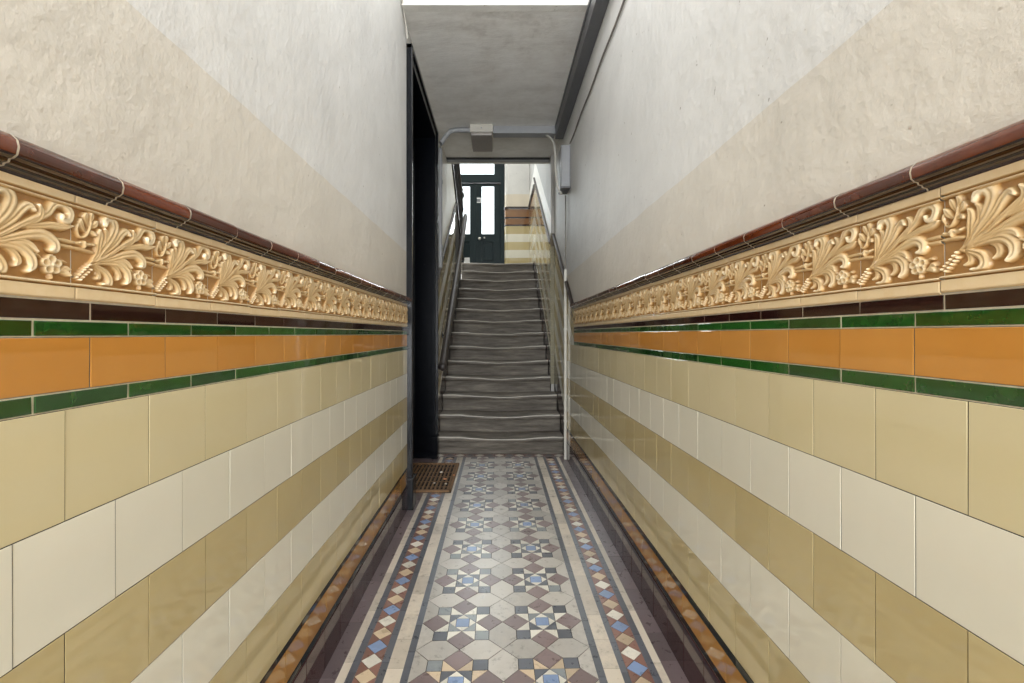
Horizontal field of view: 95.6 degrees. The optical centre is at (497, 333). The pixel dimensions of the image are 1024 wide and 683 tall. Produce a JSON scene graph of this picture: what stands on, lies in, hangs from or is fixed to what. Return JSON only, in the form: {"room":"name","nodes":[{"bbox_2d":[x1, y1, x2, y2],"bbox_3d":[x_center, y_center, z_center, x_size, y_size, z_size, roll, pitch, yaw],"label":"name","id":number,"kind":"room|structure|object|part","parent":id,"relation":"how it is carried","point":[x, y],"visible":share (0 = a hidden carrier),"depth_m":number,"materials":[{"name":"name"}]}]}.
{"room":"building entrance hallway","nodes":[
{"label":"building entrance hallway","id":0,"kind":"room"},
{"bbox_2d":[0,0,460,682],"bbox_3d":[-0.738,-0.741,2.210,0.332,4.018,10.820,0,0,0],"label":"wall","id":1,"kind":"structure","parent":0,"point":[204,302],"depth_m":0.94,"materials":[{"name":"paint"}]},
{"bbox_3d":[-0.588,-0.220,-0.060,0.032,0.046,6.277,0,0,0],"label":"cap moulding","id":2,"kind":"part","parent":1,"relation":"part of","materials":[{"name":"red ceramic"}]},
{"bbox_2d":[401,0,407,37],"bbox_3d":[-0.598,-2.023,2.282,0.012,0.152,1.565,0,0,0],"label":"cable","id":3,"kind":"object","parent":1,"relation":"attached to","point":[401,0],"visible":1,"depth_m":2.99,"materials":[{"name":"white plastic"}]},
{"bbox_2d":[406,43,438,509],"bbox_3d":[-0.763,-0.381,3.760,0.402,3.098,1.376,0,0,0],"label":"door","id":4,"kind":"structure","parent":1,"relation":"in","point":[421,128],"depth_m":4.36,"materials":[{"name":"black paint"}]},
{"bbox_3d":[-0.591,-1.147,5.500,0.026,1.399,2.097,0,0,0],"label":"cap moulding","id":5,"kind":"part","parent":1,"relation":"part of","materials":[{"name":"tile"}]},
{"bbox_2d":[438,214,467,370],"bbox_3d":[-0.547,-0.830,6.113,0.116,2.370,3.395,0,0,0],"label":"stair handrail","id":6,"kind":"object","parent":1,"relation":"attached to","point":[442,366],"visible":1,"depth_m":5.37,"materials":[{"name":"metal"}]},
{"bbox_2d":[452,164,460,234],"bbox_3d":[-0.613,-2.015,6.560,0.042,1.250,2.200,0,0,0],"label":"trim","id":7,"kind":"structure","parent":1,"relation":"attached to","point":[453,171],"depth_m":6.62,"materials":[{"name":"metal"}]},
{"bbox_2d":[454,164,463,260],"bbox_3d":[-0.604,-2.294,6.628,0.092,2.150,2.275,0,0,0],"label":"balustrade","id":8,"kind":"object","parent":7,"relation":"on","point":[460,195],"visible":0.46,"depth_m":7.25,"materials":[{"name":"metal"}]},
{"bbox_3d":[-0.604,-2.761,6.601,0.052,1.216,2.221,0,0,0],"label":"handrail","id":9,"kind":"part","parent":8,"relation":"part of","materials":[{"name":"metal"}]},
{"bbox_3d":[-0.604,-1.714,7.720,0.090,0.990,0.090,0,0,0],"label":"newel post","id":10,"kind":"part","parent":8,"relation":"part of","materials":[{"name":"metal"}]},
{"bbox_2d":[401,0,588,11],"bbox_3d":[0.019,-2.403,2.930,1.247,0.694,0.060,0,0,0],"label":"ceiling beam","id":11,"kind":"structure","parent":0,"point":[409,5],"depth_m":2.90,"materials":[{"name":"white paint"}]},
{"bbox_2d":[405,12,585,156],"bbox_3d":[0.019,-2.185,4.195,1.847,0.250,2.470,0,0,0],"label":"ceiling","id":12,"kind":"structure","parent":0,"point":[495,68],"depth_m":3.61,"materials":[{"name":"paint"}]},
{"bbox_2d":[470,124,492,151],"bbox_3d":[-0.163,-2.006,4.766,0.226,0.110,0.448,0,0,0],"label":"ceiling light","id":13,"kind":"object","parent":12,"relation":"attached to","point":[481,135],"visible":0.98,"depth_m":4.62,"materials":[{"name":"white plastic"}]},
{"bbox_2d":[471,132,492,151],"bbox_3d":[-0.163,-1.968,4.770,0.210,0.035,0.420,0,0,0],"label":"diffuser","id":14,"kind":"object","parent":13,"relation":"attached to","point":[481,141],"depth_m":4.71,"materials":[{"name":"white plastic"}]},
{"bbox_2d":[438,126,554,267],"bbox_3d":[-0.020,-1.361,4.645,1.174,1.401,0.120,0,0,0],"label":"cable conduit","id":15,"kind":"object","parent":12,"relation":"attached to","point":[498,131],"visible":0.88,"depth_m":4.60,"materials":[{"name":"grey metal"}]},
{"bbox_2d":[546,135,561,194],"bbox_3d":[0.381,-1.661,4.570,0.789,0.792,0.296,0,0,42],"label":"power cable","id":16,"kind":"object","parent":15,"relation":"hanging from","point":[548,136],"visible":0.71,"depth_m":4.36,"materials":[{"name":"grey plastic"}]},
{"bbox_2d":[447,162,548,163],"bbox_3d":[-0.497,-2.132,5.200,3.005,6.600,0.740,0,0,0],"label":"wall","id":17,"kind":"structure","parent":0,"point":[447,162],"depth_m":5.54,"materials":[{"name":"white paint"}]},
{"bbox_2d":[446,157,549,161],"bbox_3d":[0.001,-2.176,5.465,1.209,0.268,0.110,0,0,0],"label":"trim","id":18,"kind":"structure","parent":17,"relation":"attached to","point":[449,159],"depth_m":5.44,"materials":[{"name":"metal"}]},
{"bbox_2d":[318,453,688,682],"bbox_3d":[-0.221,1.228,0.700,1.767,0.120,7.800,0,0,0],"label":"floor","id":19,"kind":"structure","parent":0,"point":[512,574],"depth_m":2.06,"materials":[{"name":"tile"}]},
{"bbox_2d":[413,463,458,492],"bbox_3d":[-0.595,1.159,3.780,0.499,0.016,0.740,0,0,0],"label":"floor grate","id":20,"kind":"object","parent":19,"relation":"on","point":[427,474],"visible":0.69,"depth_m":3.76,"materials":[{"name":"brown metal"}]},
{"bbox_2d":[438,263,563,453],"bbox_3d":[0.019,-0.006,6.370,1.239,2.427,3.724,0,0,0],"label":"staircase","id":21,"kind":"structure","parent":19,"relation":"on","point":[498,398],"depth_m":5.58,"materials":[{"name":"stone"}]},
{"bbox_2d":[503,164,528,263],"bbox_3d":[-0.547,-3.276,9.194,2.905,4.313,0.372,0,0,0],"label":"wall","id":22,"kind":"structure","parent":0,"point":[516,210],"depth_m":9.03,"materials":[{"name":"paint"}]},
{"bbox_2d":[461,164,504,263],"bbox_3d":[-0.449,-2.360,9.208,1.162,2.281,0.184,0,0,0],"label":"door","id":23,"kind":"structure","parent":22,"relation":"in","point":[479,247],"depth_m":9.20,"materials":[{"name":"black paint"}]},
{"bbox_3d":[0.327,-2.453,9.049,0.543,0.045,0.180,0,0,23],"label":"cap moulding","id":24,"kind":"part","parent":22,"relation":"part of","materials":[{"name":"brown ceramic"}]},
{"bbox_2d":[528,0,1023,682],"bbox_3d":[0.792,-2.001,3.200,0.426,6.861,12.800,0,0,0],"label":"wall","id":25,"kind":"structure","parent":0,"point":[794,285],"depth_m":0.98,"materials":[{"name":"paint"}]},
{"bbox_3d":[0.592,-2.462,8.360,0.026,0.038,1.337,0,0,0],"label":"cap moulding","id":26,"kind":"part","parent":25,"relation":"part of","materials":[{"name":"tile"}]},
{"bbox_3d":[0.592,-1.811,6.508,0.025,1.571,2.362,0,0,0],"label":"cap moulding","id":27,"kind":"part","parent":25,"relation":"part of","materials":[{"name":"tile"}]},
{"bbox_3d":[0.629,-0.684,4.628,0.027,0.942,1.392,0,0,0],"label":"cap moulding","id":28,"kind":"part","parent":25,"relation":"part of","materials":[{"name":"tile"}]},
{"bbox_2d":[558,145,569,193],"bbox_3d":[0.603,-1.492,4.223,0.085,0.385,0.202,0,0,0],"label":"junction box","id":29,"kind":"object","parent":25,"relation":"attached to","point":[564,153],"visible":0.98,"depth_m":4.12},
{"bbox_2d":[564,195,566,459],"bbox_3d":[0.627,-0.062,4.320,0.030,2.456,0.030,0,0,0],"label":"pipe","id":30,"kind":"object","parent":25,"relation":"attached to","point":[565,269],"visible":1,"depth_m":4.31,"materials":[{"name":"grey metal"}]},
{"bbox_2d":[555,0,608,138],"bbox_3d":[0.604,-1.996,3.100,0.085,0.132,3.000,0,0,0],"label":"beam","id":31,"kind":"structure","parent":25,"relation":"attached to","point":[596,9],"depth_m":3.31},
{"bbox_2d":[569,0,624,143],"bbox_3d":[0.639,-1.690,1.310,0.012,0.024,5.620,0,0,0],"label":"cable","id":32,"kind":"object","parent":25,"relation":"attached to","point":[623,2],"visible":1,"depth_m":2.90,"materials":[{"name":"grey plastic"}]},
{"bbox_3d":[0.627,-0.235,0.366,0.032,0.047,7.125,0,0,0],"label":"cap moulding","id":33,"kind":"part","parent":25,"relation":"part of","materials":[{"name":"red ceramic"}]},
{"bbox_3d":[-0.647,-1.119,8.750,3.105,0.200,1.700,0,0,0],"label":"floor","id":34,"kind":"structure","parent":0,"visible":0},
{"bbox_2d":[464,258,469,262],"bbox_3d":[-0.605,-1.349,9.015,0.110,0.260,0.070,0,0,0],"label":"board","id":35,"kind":"object","parent":34,"relation":"on","point":[466,260],"visible":0.4,"depth_m":8.98,"materials":[{"name":"white"}]}
]}

